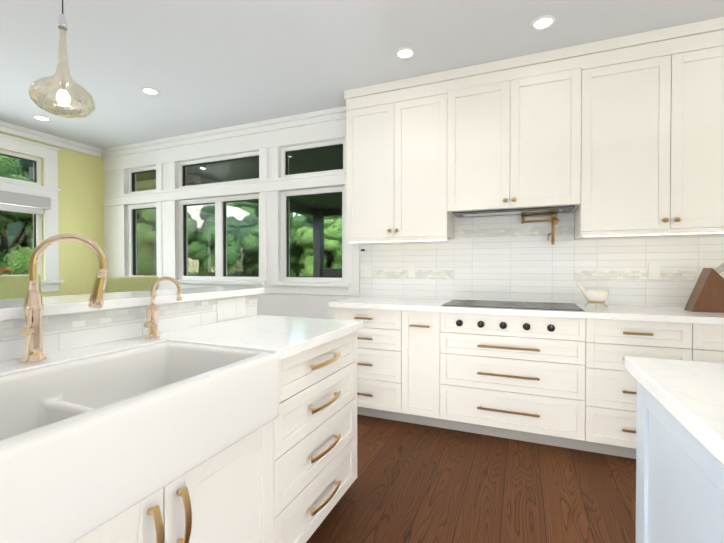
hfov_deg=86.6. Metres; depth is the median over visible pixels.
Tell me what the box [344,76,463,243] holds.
upper cabinet
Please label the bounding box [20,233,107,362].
faucet
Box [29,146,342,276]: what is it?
roof
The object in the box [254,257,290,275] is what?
tree
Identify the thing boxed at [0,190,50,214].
roller blind
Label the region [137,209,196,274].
tree
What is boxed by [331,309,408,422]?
base cabinet
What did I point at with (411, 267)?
outlet
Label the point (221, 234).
window frames
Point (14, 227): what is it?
tree
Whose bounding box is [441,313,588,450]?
base cabinet
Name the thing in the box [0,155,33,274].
tree
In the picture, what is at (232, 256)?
tree
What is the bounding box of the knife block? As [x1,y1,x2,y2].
[684,263,723,312]
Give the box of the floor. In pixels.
[306,414,635,542]
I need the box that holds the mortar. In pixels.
[576,281,608,308]
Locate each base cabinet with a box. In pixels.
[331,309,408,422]
[409,313,440,427]
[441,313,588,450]
[589,321,696,458]
[697,325,723,362]
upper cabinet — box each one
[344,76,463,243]
[456,52,583,216]
[564,24,723,235]
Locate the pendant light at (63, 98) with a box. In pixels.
[28,0,95,117]
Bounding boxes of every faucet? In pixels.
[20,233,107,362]
[144,276,181,338]
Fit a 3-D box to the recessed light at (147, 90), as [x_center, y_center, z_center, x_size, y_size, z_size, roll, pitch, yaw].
[-1.831,-1.559,3.318,0.148,0.006,0.143,0,1,23]
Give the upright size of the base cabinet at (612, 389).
0.874 m
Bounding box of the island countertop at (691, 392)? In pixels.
[624,356,723,467]
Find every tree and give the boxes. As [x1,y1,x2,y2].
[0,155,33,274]
[0,159,33,245]
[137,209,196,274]
[187,221,243,275]
[198,205,251,267]
[227,201,258,217]
[230,262,256,275]
[239,214,258,273]
[242,212,306,275]
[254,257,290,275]
[294,265,302,272]
[295,217,341,276]
[301,215,333,260]
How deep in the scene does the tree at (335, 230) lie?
12.23 m
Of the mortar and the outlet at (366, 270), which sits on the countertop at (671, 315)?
the mortar
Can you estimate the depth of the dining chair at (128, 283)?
3.09 m
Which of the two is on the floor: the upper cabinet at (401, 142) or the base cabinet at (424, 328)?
the base cabinet at (424, 328)
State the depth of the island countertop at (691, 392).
0.88 m
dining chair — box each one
[0,275,41,299]
[94,276,158,292]
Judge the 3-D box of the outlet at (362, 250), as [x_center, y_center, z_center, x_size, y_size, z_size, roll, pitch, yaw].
[0.018,-0.198,3.626,0.061,0.039,0.021,0,1,23]
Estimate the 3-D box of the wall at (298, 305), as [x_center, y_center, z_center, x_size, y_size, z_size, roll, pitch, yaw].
[0.881,-0.203,3.374,9.500,2.720,0.150,0,1,23]
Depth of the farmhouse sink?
0.89 m
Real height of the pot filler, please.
0.245 m
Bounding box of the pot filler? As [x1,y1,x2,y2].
[521,213,558,244]
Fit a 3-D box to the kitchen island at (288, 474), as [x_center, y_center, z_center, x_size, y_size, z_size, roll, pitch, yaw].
[-1.014,0.647,0.868,1.038,1.074,2.890,0,1,23]
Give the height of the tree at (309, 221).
4.157 m
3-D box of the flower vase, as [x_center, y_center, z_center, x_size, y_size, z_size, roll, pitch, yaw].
[-2.873,0.115,2.869,0.388,0.585,0.368,0,1,23]
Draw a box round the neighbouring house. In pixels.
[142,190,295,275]
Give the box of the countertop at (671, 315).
[329,297,723,324]
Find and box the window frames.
[0,106,359,295]
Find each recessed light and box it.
[33,115,50,120]
[141,87,159,94]
[395,47,414,58]
[530,15,555,30]
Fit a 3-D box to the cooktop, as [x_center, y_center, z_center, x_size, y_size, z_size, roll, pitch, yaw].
[1.092,0.244,2.846,0.912,0.008,0.532,0,1,23]
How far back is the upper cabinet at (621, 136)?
2.49 m
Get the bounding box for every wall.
[0,132,104,296]
[104,138,723,318]
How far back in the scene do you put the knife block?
2.38 m
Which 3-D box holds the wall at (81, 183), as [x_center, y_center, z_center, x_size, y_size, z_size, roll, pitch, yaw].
[-5.002,-0.181,1.411,0.150,2.720,8.000,0,1,23]
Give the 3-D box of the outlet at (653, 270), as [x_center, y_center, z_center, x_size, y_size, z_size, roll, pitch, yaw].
[2.096,-0.004,2.762,0.066,0.108,0.021,0,1,23]
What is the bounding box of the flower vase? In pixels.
[0,268,10,275]
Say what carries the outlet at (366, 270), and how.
attached to the backsplash
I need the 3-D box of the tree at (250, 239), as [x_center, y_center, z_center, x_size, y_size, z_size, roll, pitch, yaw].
[-2.889,-0.445,12.998,2.467,3.231,2.516,0,1,23]
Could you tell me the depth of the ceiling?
2.67 m
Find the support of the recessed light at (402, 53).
in the ceiling
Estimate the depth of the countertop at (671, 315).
2.54 m
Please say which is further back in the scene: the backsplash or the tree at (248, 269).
the tree at (248, 269)
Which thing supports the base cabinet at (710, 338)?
on the floor
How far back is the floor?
2.04 m
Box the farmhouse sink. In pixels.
[0,342,278,542]
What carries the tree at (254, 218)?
on the ground
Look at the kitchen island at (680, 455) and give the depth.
0.91 m
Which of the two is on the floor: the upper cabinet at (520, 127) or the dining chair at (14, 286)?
the dining chair at (14, 286)
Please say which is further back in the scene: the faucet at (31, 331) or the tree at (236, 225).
the tree at (236, 225)
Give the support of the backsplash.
attached to the wall at (298, 305)
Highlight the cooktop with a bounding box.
[441,299,584,310]
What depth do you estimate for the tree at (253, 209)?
37.90 m
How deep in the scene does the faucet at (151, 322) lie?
1.51 m
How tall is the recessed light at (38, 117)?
0.006 m
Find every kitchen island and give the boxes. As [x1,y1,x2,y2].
[0,286,363,542]
[636,384,723,542]
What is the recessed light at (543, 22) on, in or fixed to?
in the ceiling
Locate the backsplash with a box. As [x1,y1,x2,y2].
[360,213,723,306]
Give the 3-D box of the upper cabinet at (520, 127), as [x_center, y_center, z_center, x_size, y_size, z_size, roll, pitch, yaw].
[1.152,-0.976,2.977,0.913,1.015,0.353,0,1,23]
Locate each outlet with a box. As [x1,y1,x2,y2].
[360,248,366,252]
[361,265,372,276]
[408,264,415,276]
[648,263,659,278]
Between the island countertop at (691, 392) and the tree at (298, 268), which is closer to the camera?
the island countertop at (691, 392)
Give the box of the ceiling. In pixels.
[0,0,723,148]
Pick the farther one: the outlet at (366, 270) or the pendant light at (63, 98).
the outlet at (366, 270)

